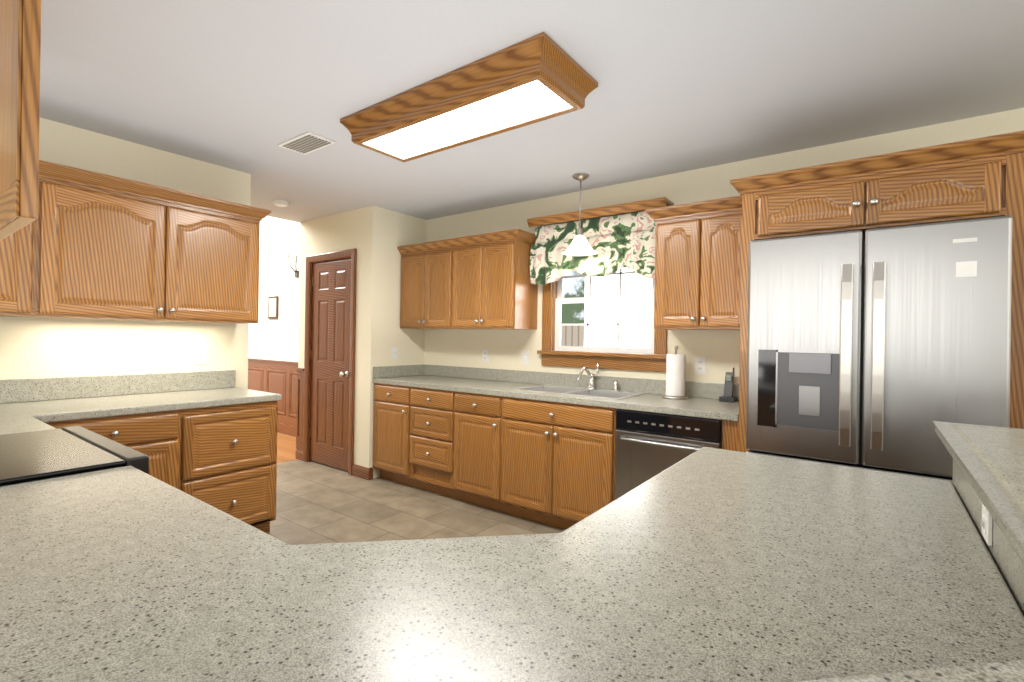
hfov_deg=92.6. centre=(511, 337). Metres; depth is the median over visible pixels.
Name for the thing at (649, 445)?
dishwasher
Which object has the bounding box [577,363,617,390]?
tap
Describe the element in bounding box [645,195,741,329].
upper cabinet
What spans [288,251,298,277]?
decor
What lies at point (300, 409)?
wainscoting
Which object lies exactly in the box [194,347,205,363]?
electrical outlet plate
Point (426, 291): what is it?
upper cabinet
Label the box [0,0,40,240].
upper cabinet
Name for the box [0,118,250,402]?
wall
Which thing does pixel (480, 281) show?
upper cabinet
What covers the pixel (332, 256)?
door frame
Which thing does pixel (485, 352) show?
electrical outlet plate
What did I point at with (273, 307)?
framed art
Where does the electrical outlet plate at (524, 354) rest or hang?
attached to the wall at (719, 350)
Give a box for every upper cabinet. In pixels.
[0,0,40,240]
[0,160,51,317]
[52,163,263,323]
[397,238,456,328]
[453,229,537,329]
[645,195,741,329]
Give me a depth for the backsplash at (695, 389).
4.01 m
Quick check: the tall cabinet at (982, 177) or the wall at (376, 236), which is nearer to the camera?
the tall cabinet at (982, 177)
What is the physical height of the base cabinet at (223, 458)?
0.875 m
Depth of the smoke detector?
4.30 m
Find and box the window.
[537,233,666,371]
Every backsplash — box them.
[0,370,235,403]
[373,364,738,400]
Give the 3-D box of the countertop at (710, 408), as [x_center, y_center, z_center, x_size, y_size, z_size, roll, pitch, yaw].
[0.157,0.411,3.775,3.078,0.040,0.632,1,0,37]
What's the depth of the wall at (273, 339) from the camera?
6.50 m
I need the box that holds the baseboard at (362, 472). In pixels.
[295,449,372,479]
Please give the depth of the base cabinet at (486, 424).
3.63 m
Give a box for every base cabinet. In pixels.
[46,401,277,532]
[373,383,412,484]
[409,387,456,498]
[457,392,552,513]
[513,423,615,528]
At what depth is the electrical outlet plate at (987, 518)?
0.95 m
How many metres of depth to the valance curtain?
3.63 m
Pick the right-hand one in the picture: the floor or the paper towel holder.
the paper towel holder
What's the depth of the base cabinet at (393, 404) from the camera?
4.28 m
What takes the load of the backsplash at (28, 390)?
attached to the wall at (32, 347)
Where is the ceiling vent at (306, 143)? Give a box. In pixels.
[277,131,335,154]
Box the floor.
[267,432,565,544]
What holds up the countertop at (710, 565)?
on the base cabinet
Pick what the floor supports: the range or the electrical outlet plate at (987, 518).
the range
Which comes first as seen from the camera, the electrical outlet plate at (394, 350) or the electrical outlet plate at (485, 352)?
the electrical outlet plate at (485, 352)
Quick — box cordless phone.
[719,368,736,401]
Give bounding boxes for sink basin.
[512,385,646,399]
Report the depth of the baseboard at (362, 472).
4.48 m
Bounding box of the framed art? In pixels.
[268,296,278,318]
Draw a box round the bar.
[799,421,1023,681]
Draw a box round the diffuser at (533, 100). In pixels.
[361,76,573,159]
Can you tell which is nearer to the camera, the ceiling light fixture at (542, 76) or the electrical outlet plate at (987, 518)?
the electrical outlet plate at (987, 518)
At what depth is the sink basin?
3.65 m
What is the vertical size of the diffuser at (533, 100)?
0.008 m
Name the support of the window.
in the wall at (719, 350)
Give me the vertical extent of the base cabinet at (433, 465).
0.874 m
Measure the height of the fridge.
1.778 m
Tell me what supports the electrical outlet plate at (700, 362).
attached to the wall at (719, 350)
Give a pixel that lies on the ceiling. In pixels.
(247, 86)
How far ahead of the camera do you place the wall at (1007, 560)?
0.84 m
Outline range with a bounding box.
[0,426,148,486]
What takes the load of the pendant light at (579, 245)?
hanging from the ceiling
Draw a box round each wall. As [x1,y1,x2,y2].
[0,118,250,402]
[248,216,299,361]
[298,206,425,477]
[424,108,1023,384]
[952,459,1023,615]
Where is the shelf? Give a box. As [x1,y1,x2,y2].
[527,197,673,226]
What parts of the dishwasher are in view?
handle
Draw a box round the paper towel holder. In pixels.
[662,346,688,398]
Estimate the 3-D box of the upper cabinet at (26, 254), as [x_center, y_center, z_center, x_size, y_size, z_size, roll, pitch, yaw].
[-2.725,-0.501,2.267,0.339,0.778,0.790,1,0,37]
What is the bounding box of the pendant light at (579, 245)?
[561,173,597,255]
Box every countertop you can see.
[0,387,1023,681]
[372,375,738,420]
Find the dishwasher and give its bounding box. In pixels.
[615,409,721,499]
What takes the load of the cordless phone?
on the countertop at (710, 408)
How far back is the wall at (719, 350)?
3.47 m
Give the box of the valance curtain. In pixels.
[530,211,654,284]
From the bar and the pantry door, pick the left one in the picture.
the pantry door
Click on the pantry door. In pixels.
(330, 358)
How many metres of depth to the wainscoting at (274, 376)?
6.45 m
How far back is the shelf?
3.60 m
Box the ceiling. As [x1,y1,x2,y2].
[40,0,1023,221]
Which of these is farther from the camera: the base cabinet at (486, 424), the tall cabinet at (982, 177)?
the base cabinet at (486, 424)
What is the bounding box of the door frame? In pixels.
[303,248,356,475]
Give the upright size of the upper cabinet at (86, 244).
0.778 m
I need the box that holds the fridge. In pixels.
[746,216,1012,483]
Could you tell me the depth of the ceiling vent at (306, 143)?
2.99 m
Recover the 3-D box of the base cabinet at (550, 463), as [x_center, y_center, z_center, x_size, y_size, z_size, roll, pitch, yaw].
[0.494,1.012,3.598,0.888,0.600,0.502,1,0,37]
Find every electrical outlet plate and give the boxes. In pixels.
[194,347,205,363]
[391,347,397,358]
[482,349,488,361]
[521,351,528,363]
[695,357,705,373]
[982,503,992,545]
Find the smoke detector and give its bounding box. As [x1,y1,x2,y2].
[272,199,288,206]
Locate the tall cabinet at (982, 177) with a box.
[730,131,1023,451]
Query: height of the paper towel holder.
0.348 m
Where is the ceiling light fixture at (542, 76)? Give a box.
[340,32,597,161]
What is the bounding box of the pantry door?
[310,258,350,471]

